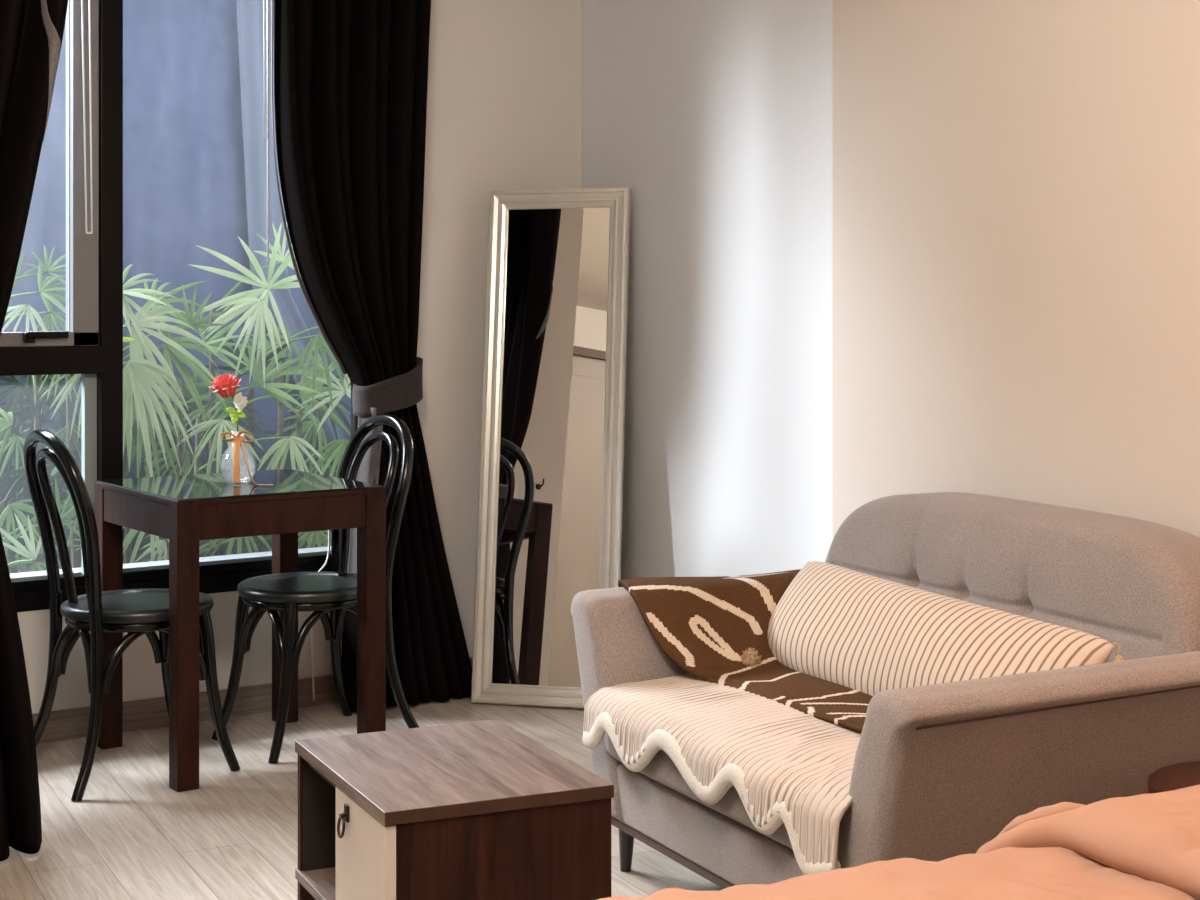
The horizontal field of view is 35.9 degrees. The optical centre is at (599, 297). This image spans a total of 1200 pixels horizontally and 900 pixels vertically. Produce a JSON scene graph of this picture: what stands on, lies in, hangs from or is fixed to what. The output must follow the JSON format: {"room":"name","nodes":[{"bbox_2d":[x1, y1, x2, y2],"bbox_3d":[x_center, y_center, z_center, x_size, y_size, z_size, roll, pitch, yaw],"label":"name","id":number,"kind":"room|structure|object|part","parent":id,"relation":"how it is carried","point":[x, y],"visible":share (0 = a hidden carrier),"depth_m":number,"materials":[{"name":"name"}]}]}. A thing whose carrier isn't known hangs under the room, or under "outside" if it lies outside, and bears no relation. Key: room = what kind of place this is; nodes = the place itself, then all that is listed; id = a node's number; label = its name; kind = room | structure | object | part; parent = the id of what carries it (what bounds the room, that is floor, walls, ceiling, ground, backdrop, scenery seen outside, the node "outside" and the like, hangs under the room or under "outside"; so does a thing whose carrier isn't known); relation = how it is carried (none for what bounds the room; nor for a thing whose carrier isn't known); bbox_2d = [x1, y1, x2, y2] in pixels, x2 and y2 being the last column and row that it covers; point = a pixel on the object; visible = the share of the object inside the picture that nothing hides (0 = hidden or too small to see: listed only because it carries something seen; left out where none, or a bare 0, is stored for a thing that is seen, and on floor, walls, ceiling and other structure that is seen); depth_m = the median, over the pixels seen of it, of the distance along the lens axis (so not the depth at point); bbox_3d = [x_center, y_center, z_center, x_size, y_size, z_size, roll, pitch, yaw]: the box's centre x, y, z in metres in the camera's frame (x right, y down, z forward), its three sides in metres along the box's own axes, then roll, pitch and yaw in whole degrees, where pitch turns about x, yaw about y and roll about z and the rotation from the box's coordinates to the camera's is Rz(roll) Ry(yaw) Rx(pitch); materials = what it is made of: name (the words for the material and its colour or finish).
{"room":"studio apartment","nodes":[
{"label":"studio apartment","id":0,"kind":"room"},
{"bbox_2d":[17,0,580,713],"bbox_3d":[-1.203,-0.035,5.654,3.000,2.600,0.190,0,0,-35],"label":"wall","id":1,"kind":"structure","parent":0,"point":[504,86],"depth_m":6.06,"materials":[{"name":"white paint"}]},
{"bbox_2d":[10,546,330,577],"bbox_3d":[-1.503,0.835,5.524,1.740,0.051,0.120,0,0,-35],"label":"trim","id":2,"kind":"structure","parent":1,"relation":"attached to","point":[316,549],"depth_m":5.70,"materials":[{"name":"grey concrete"}]},
{"bbox_2d":[0,0,354,611],"bbox_3d":[-1.433,-0.143,5.425,1.740,2.063,0.113,0,0,-35],"label":"window","id":3,"kind":"structure","parent":1,"relation":"in","point":[91,344],"depth_m":5.37,"materials":[{"name":"black metal"}]},
{"bbox_3d":[-1.578,0.111,5.270,0.125,0.032,0.026,0,0,-35],"label":"sash handle","id":4,"kind":"part","parent":3,"relation":"part of","materials":[{"name":"black metal"}]},
{"bbox_3d":[-1.784,-0.483,5.178,0.762,1.244,0.065,0,0,-35],"label":"sash","id":5,"kind":"part","parent":3,"relation":"part of","materials":[{"name":"grey"}]},
{"bbox_2d":[81,0,92,233],"bbox_3d":[-1.472,-0.659,5.302,0.040,0.951,0.006,0,0,-35],"label":"blind cord","id":6,"kind":"object","parent":3,"relation":"hanging from","point":[91,232],"visible":1,"depth_m":5.30,"materials":[{"name":"white plastic"}]},
{"bbox_3d":[-1.437,-0.143,5.430,1.740,2.063,0.100,0,0,-35],"label":"frame","id":7,"kind":"part","parent":3,"relation":"part of","materials":[{"name":"black metal"}]},
{"bbox_2d":[263,0,268,261],"bbox_3d":[-1.019,-0.622,5.643,0.020,1.025,0.008,0,0,-35],"label":"pull cord","id":8,"kind":"object","parent":3,"relation":"hanging from","point":[263,0],"visible":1,"depth_m":5.64,"materials":[{"name":"white plastic"}]},
{"bbox_2d":[32,657,471,743],"bbox_3d":[-1.136,1.222,5.576,2.620,0.085,0.014,0,0,-35],"label":"baseboard","id":9,"kind":"structure","parent":1,"relation":"attached to","point":[66,724],"depth_m":5.46,"materials":[{"name":"grey wood"}]},
{"bbox_2d":[310,530,329,700],"bbox_3d":[-0.875,0.967,5.699,0.046,0.558,0.098,0,0,26],"label":"cable","id":10,"kind":"object","parent":1,"relation":"attached to","point":[324,565],"visible":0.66,"depth_m":5.70,"materials":[{"name":"white plastic"}]},
{"bbox_2d":[0,695,722,899],"bbox_3d":[0.141,1.295,2.244,5.800,0.060,7.320,0,0,-35],"label":"floor","id":11,"kind":"structure","parent":0,"point":[131,835],"depth_m":4.49,"materials":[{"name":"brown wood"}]},
{"bbox_2d":[23,429,239,801],"bbox_3d":[-1.267,0.807,4.950,0.496,0.930,0.442,0,0,-37],"label":"dining chair","id":12,"kind":"object","parent":11,"relation":"on","point":[136,613],"visible":0.86,"depth_m":4.90,"materials":[{"name":"black paint"}]},
{"bbox_3d":[-1.512,1.030,4.986,0.132,0.482,0.041,0,0,6],"label":"leg","id":13,"kind":"part","parent":12,"relation":"part of","materials":[{"name":"black wood"}]},
{"bbox_3d":[-1.301,1.030,4.704,0.041,0.482,0.132,0,0,10],"label":"leg","id":14,"kind":"part","parent":12,"relation":"part of","materials":[{"name":"black wood"}]},
{"bbox_3d":[-1.242,0.827,4.968,0.402,0.034,0.402,0,0,-37],"label":"seat","id":15,"kind":"part","parent":12,"relation":"part of","materials":[{"name":"black paint"}]},
{"bbox_3d":[-1.204,1.053,5.188,0.037,0.433,0.117,0,0,22],"label":"leg","id":16,"kind":"part","parent":12,"relation":"part of","materials":[{"name":"black wood"}]},
{"bbox_3d":[-1.021,1.053,4.944,0.117,0.433,0.037,0,0,-6],"label":"leg","id":17,"kind":"part","parent":12,"relation":"part of","materials":[{"name":"black wood"}]},
{"bbox_2d":[95,469,385,791],"bbox_3d":[-1.007,0.890,5.152,0.602,0.750,0.608,0,0,-35],"label":"dining table","id":18,"kind":"object","parent":11,"relation":"on","point":[185,510],"visible":0.9,"depth_m":5.02,"materials":[{"name":"brown wood"}]},
{"bbox_3d":[-1.386,0.897,5.221,0.060,0.735,0.060,0,0,-35],"label":"leg","id":19,"kind":"part","parent":18,"relation":"part of","materials":[{"name":"brown wood"}]},
{"bbox_3d":[-1.073,0.897,4.772,0.060,0.735,0.060,0,0,-35],"label":"leg","id":20,"kind":"part","parent":18,"relation":"part of","materials":[{"name":"brown wood"}]},
{"bbox_3d":[-1.007,0.518,5.152,0.598,0.006,0.604,0,0,-35],"label":"glass","id":21,"kind":"part","parent":18,"relation":"part of","materials":[{"name":"black"}]},
{"bbox_2d":[220,431,272,484],"bbox_3d":[-0.986,0.440,5.113,0.113,0.149,0.166,0,0,-35],"label":"glass vase","id":22,"kind":"object","parent":18,"relation":"on","point":[237,439],"visible":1,"depth_m":5.09,"materials":[{"name":"clear"}]},
{"bbox_2d":[209,374,247,433],"bbox_3d":[-1.039,0.357,5.140,0.092,0.296,0.091,0,0,-35],"label":"rose","id":23,"kind":"object","parent":22,"relation":"in","point":[226,385],"visible":0.99,"depth_m":5.13,"materials":[{"name":"red plant"}]},
{"bbox_3d":[-1.020,0.379,5.139,0.042,0.252,0.005,0,0,0],"label":"stem","id":24,"kind":"part","parent":23,"relation":"part of","materials":[{"name":"green plant"}]},
{"bbox_3d":[-1.006,0.442,5.139,0.100,0.145,0.100,0,0,-35],"label":"glass","id":25,"kind":"part","parent":22,"relation":"part of","materials":[{"name":"clear glass"}]},
{"bbox_3d":[-0.942,0.897,5.532,0.060,0.735,0.060,0,0,-35],"label":"leg","id":26,"kind":"part","parent":18,"relation":"part of","materials":[{"name":"brown wood"}]},
{"bbox_3d":[-0.628,0.897,5.082,0.060,0.735,0.060,0,0,-35],"label":"leg","id":27,"kind":"part","parent":18,"relation":"part of","materials":[{"name":"brown wood"}]},
{"bbox_2d":[212,414,418,763],"bbox_3d":[-0.809,0.807,5.309,0.496,0.930,0.442,0,0,-38],"label":"dining chair","id":28,"kind":"object","parent":11,"relation":"on","point":[334,592],"visible":0.8,"depth_m":5.27,"materials":[{"name":"black wood"}]},
{"bbox_3d":[-1.055,1.053,5.311,0.117,0.433,0.037,0,0,-7],"label":"leg","id":29,"kind":"part","parent":28,"relation":"part of","materials":[{"name":"black wood"}]},
{"bbox_3d":[-0.867,1.053,5.070,0.037,0.433,0.117,0,0,21],"label":"leg","id":30,"kind":"part","parent":28,"relation":"part of","materials":[{"name":"black wood"}]},
{"bbox_3d":[-0.833,0.827,5.290,0.402,0.034,0.402,0,0,-38],"label":"seat","id":31,"kind":"part","parent":28,"relation":"part of","materials":[{"name":"black paint"}]},
{"bbox_3d":[-0.779,1.030,5.556,0.041,0.482,0.132,0,0,9],"label":"leg","id":32,"kind":"part","parent":28,"relation":"part of","materials":[{"name":"black wood"}]},
{"bbox_3d":[-0.563,1.030,5.278,0.132,0.482,0.041,0,0,5],"label":"leg","id":33,"kind":"part","parent":28,"relation":"part of","materials":[{"name":"black wood"}]},
{"bbox_2d":[295,719,613,899],"bbox_3d":[-0.276,1.040,3.252,0.417,0.450,0.530,0,0,-25],"label":"coffee table","id":34,"kind":"object","parent":11,"relation":"on","point":[479,810],"visible":1,"depth_m":3.08,"materials":[{"name":"brown wood"}]},
{"bbox_3d":[-0.374,1.036,3.484,0.395,0.398,0.018,0,0,-25],"label":"panel","id":35,"kind":"part","parent":34,"relation":"part of","materials":[{"name":"brown wood"}]},
{"bbox_2d":[295,867,335,899],"bbox_3d":[-0.333,1.060,3.371,0.384,0.018,0.261,0,0,-25],"label":"shelf","id":36,"kind":"object","parent":34,"relation":"attached to","point":[320,882],"depth_m":3.35,"materials":[{"name":"brown wood"}]},
{"bbox_3d":[-0.432,0.880,3.112,0.017,0.055,0.034,0,0,-25],"label":"ring pull","id":37,"kind":"part","parent":34,"relation":"part of","materials":[{"name":"brown metal"}]},
{"bbox_3d":[-0.390,1.030,3.062,0.019,0.381,0.273,0,0,-25],"label":"door","id":38,"kind":"part","parent":34,"relation":"part of","materials":[{"name":"beige paint"}]},
{"bbox_3d":[-0.155,1.036,3.030,0.377,0.398,0.018,0,0,-25],"label":"panel","id":39,"kind":"part","parent":34,"relation":"part of","materials":[{"name":"brown wood"}]},
{"bbox_2d":[471,187,630,708],"bbox_3d":[-0.141,0.457,5.867,0.475,1.616,0.345,0,0,15],"label":"floor mirror","id":40,"kind":"object","parent":11,"relation":"on","point":[549,524],"visible":0.89,"depth_m":5.82,"materials":[{"name":"beige metal"}]},
{"bbox_3d":[-0.153,0.457,5.823,0.358,1.496,0.205,0,0,15],"label":"glass","id":41,"kind":"part","parent":40,"relation":"part of","materials":[{"name":"white mirror"}]},
{"bbox_2d":[571,492,1199,888],"bbox_3d":[0.594,0.857,3.767,0.901,0.820,1.329,0,0,-26],"label":"loveseat","id":42,"kind":"object","parent":11,"relation":"on","point":[939,771],"visible":0.62,"depth_m":3.44,"materials":[{"name":"grey fabric"}]},
{"bbox_3d":[0.057,1.196,4.071,0.041,0.141,0.052,0,0,-35],"label":"leg","id":43,"kind":"part","parent":42,"relation":"part of","materials":[{"name":"black wood"}]},
{"bbox_3d":[0.600,1.123,3.747,0.832,0.020,1.040,0,0,-26],"label":"rail","id":44,"kind":"part","parent":42,"relation":"part of","materials":[{"name":"brown"}]},
{"bbox_3d":[0.380,0.876,4.218,0.888,0.478,0.274,0,0,-26],"label":"arm","id":45,"kind":"part","parent":42,"relation":"part of","materials":[{"name":"grey fabric"}]},
{"bbox_2d":[582,674,860,874],"bbox_3d":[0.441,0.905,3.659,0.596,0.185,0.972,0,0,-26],"label":"throw blanket","id":46,"kind":"object","parent":42,"relation":"on","point":[789,766],"visible":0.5,"depth_m":3.50,"materials":[{"name":"beige fabric"}]},
{"bbox_2d":[618,569,872,732],"bbox_3d":[0.550,0.730,3.833,0.646,0.194,1.110,0,0,-26],"label":"throw blanket","id":47,"kind":"object","parent":42,"relation":"on","point":[704,625],"visible":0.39,"depth_m":4.06,"materials":[{"name":"brown fabric"}]},
{"bbox_2d":[740,561,1123,695],"bbox_3d":[0.617,0.722,3.762,0.282,0.244,1.059,0,0,-27],"label":"lumbar cushion","id":48,"kind":"object","parent":42,"relation":"on","point":[865,633],"visible":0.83,"depth_m":3.74,"materials":[{"name":"fabric"}]},
{"bbox_3d":[0.844,0.706,3.944,0.290,0.518,1.230,0,0,-26],"label":"backrest","id":49,"kind":"part","parent":42,"relation":"part of","materials":[{"name":"grey fabric"}]},
{"bbox_3d":[0.832,0.876,3.294,0.888,0.478,0.270,0,0,-26],"label":"arm","id":50,"kind":"part","parent":42,"relation":"part of","materials":[{"name":"grey fabric"}]},
{"bbox_2d":[1148,761,1199,793],"bbox_3d":[1.082,1.036,3.057,0.340,0.461,0.340,0,0,-35],"label":"side table","id":51,"kind":"object","parent":11,"relation":"on","point":[1186,774],"visible":0.6,"depth_m":3.11,"materials":[{"name":"brown wood"}]},
{"bbox_3d":[0.864,1.012,1.882,2.022,0.425,1.804,0,0,-35],"label":"bed","id":52,"kind":"object","parent":11,"relation":"on","visible":0},
{"bbox_2d":[597,784,1199,899],"bbox_3d":[0.855,0.847,1.923,1.836,0.382,1.590,0,0,-21],"label":"duvet","id":53,"kind":"object","parent":52,"relation":"on","point":[1141,846],"visible":1,"depth_m":2.41,"materials":[{"name":"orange fabric"}]},
{"bbox_2d":[581,0,1199,579],"bbox_3d":[1.540,-0.035,3.166,0.175,2.600,7.299,0,0,-26],"label":"wall","id":54,"kind":"structure","parent":0,"point":[1016,183],"depth_m":4.63,"materials":[{"name":"beige paint"}]},
{"label":"outside","id":55,"kind":"structure","parent":0,"visible":0},
{"bbox_2d":[9,530,331,572],"bbox_3d":[-1.972,1.000,6.319,5.200,0.130,1.780,0,0,-35],"label":"ground","id":56,"kind":"structure","parent":55,"point":[147,557],"depth_m":6.85,"materials":[{"name":"grey soil"}]},
{"bbox_2d":[2,245,65,331],"bbox_3d":[-1.909,0.385,5.997,0.587,1.122,0.201,0,0,-3],"label":"palm","id":57,"kind":"object","parent":56,"relation":"on","point":[52,318],"visible":0.69,"depth_m":5.99,"materials":[{"name":"plant"}]},
{"bbox_2d":[0,408,80,571],"bbox_3d":[-1.781,0.656,5.899,0.404,0.622,0.487,0,0,16],"label":"palm","id":58,"kind":"object","parent":56,"relation":"on","point":[6,424],"visible":0.53,"depth_m":5.81,"materials":[{"name":"plant"}]},
{"bbox_2d":[0,374,80,572],"bbox_3d":[-1.807,0.558,6.082,0.492,0.780,0.275,0,0,-3],"label":"palm","id":59,"kind":"object","parent":56,"relation":"on","point":[39,401],"visible":0.53,"depth_m":6.02,"materials":[{"name":"plant"}]},
{"bbox_2d":[0,375,80,569],"bbox_3d":[-2.023,0.684,6.472,0.724,0.865,0.337,0,0,-11],"label":"palm","id":60,"kind":"object","parent":56,"relation":"on","point":[12,456],"visible":0.28,"depth_m":6.52,"materials":[{"name":"plant"}]},
{"bbox_2d":[65,264,261,567],"bbox_3d":[-1.416,0.418,6.239,0.472,1.060,0.665,0,0,30],"label":"palm","id":61,"kind":"object","parent":56,"relation":"on","point":[140,374],"visible":0.68,"depth_m":6.09,"materials":[{"name":"plant"}]},
{"bbox_2d":[65,373,270,553],"bbox_3d":[-1.573,0.717,6.779,0.721,0.919,0.342,0,0,-35],"label":"palm","id":62,"kind":"object","parent":56,"relation":"on","point":[201,390],"visible":0.14,"depth_m":6.86,"materials":[{"name":"plant"}]},
{"bbox_2d":[0,0,350,545],"bbox_3d":[-1.595,-0.195,7.351,3.400,2.320,0.083,0,0,-35],"label":"exterior wall","id":63,"kind":"structure","parent":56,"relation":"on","point":[184,174],"depth_m":7.29,"materials":[{"name":"blue stone"}]},
{"bbox_2d":[237,0,350,461],"bbox_3d":[-1.166,-0.235,7.552,0.677,2.201,0.044,0,0,-35],"label":"cloth","id":64,"kind":"object","parent":63,"relation":"hanging from","point":[249,12],"visible":0.55,"depth_m":7.41,"materials":[{"name":"white fabric"}]},
{"bbox_2d":[123,526,331,563],"bbox_3d":[-1.257,0.836,6.326,0.957,0.382,0.398,0,0,-35],"label":"palm","id":65,"kind":"object","parent":56,"relation":"on","point":[129,556],"visible":0.21,"depth_m":6.25,"materials":[{"name":"plant"}]},
{"bbox_2d":[144,315,350,557],"bbox_3d":[-1.238,0.502,6.518,0.630,0.890,0.729,0,0,10],"label":"palm","id":66,"kind":"object","parent":56,"relation":"on","point":[257,369],"visible":0.64,"depth_m":6.47,"materials":[{"name":"plant"}]},
{"bbox_2d":[183,221,350,556],"bbox_3d":[-1.179,0.329,6.622,0.551,1.237,0.544,0,0,22],"label":"palm","id":67,"kind":"object","parent":56,"relation":"on","point":[259,307],"visible":0.66,"depth_m":6.54,"materials":[{"name":"plant"}]},
{"bbox_2d":[201,375,350,547],"bbox_3d":[-1.131,0.749,7.114,0.793,0.918,0.436,0,0,-7],"label":"palm","id":68,"kind":"object","parent":56,"relation":"on","point":[287,465],"visible":0.07,"depth_m":7.03,"materials":[{"name":"plant"}]},
{"bbox_2d":[265,339,350,476],"bbox_3d":[-0.990,0.512,6.784,0.487,0.870,0.351,0,0,-1],"label":"palm","id":69,"kind":"object","parent":56,"relation":"on","point":[337,448],"visible":0.41,"depth_m":6.68,"materials":[{"name":"plant"}]},
{"bbox_3d":[-1.350,-1.308,4.179,0.670,0.055,0.030,0,0,-35],"label":"rail","id":70,"kind":"object","parent":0,"visible":0},
{"bbox_2d":[0,0,67,860],"bbox_3d":[-1.396,-0.001,4.160,0.543,2.508,0.187,0,0,-35],"label":"window curtain","id":71,"kind":"object","parent":70,"relation":"hanging from","point":[31,31],"visible":1,"depth_m":4.17,"materials":[{"name":"black fabric"}]},
{"bbox_3d":[-0.951,-1.308,5.556,1.400,0.055,0.030,0,0,-35],"label":"rail","id":72,"kind":"object","parent":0,"visible":0},
{"bbox_2d":[271,0,471,710],"bbox_3d":[-0.707,-0.001,5.737,0.704,2.508,0.234,0,0,-35],"label":"window curtain","id":73,"kind":"object","parent":72,"relation":"hanging from","point":[351,76],"visible":0.82,"depth_m":5.68,"materials":[{"name":"black fabric"}]}
]}

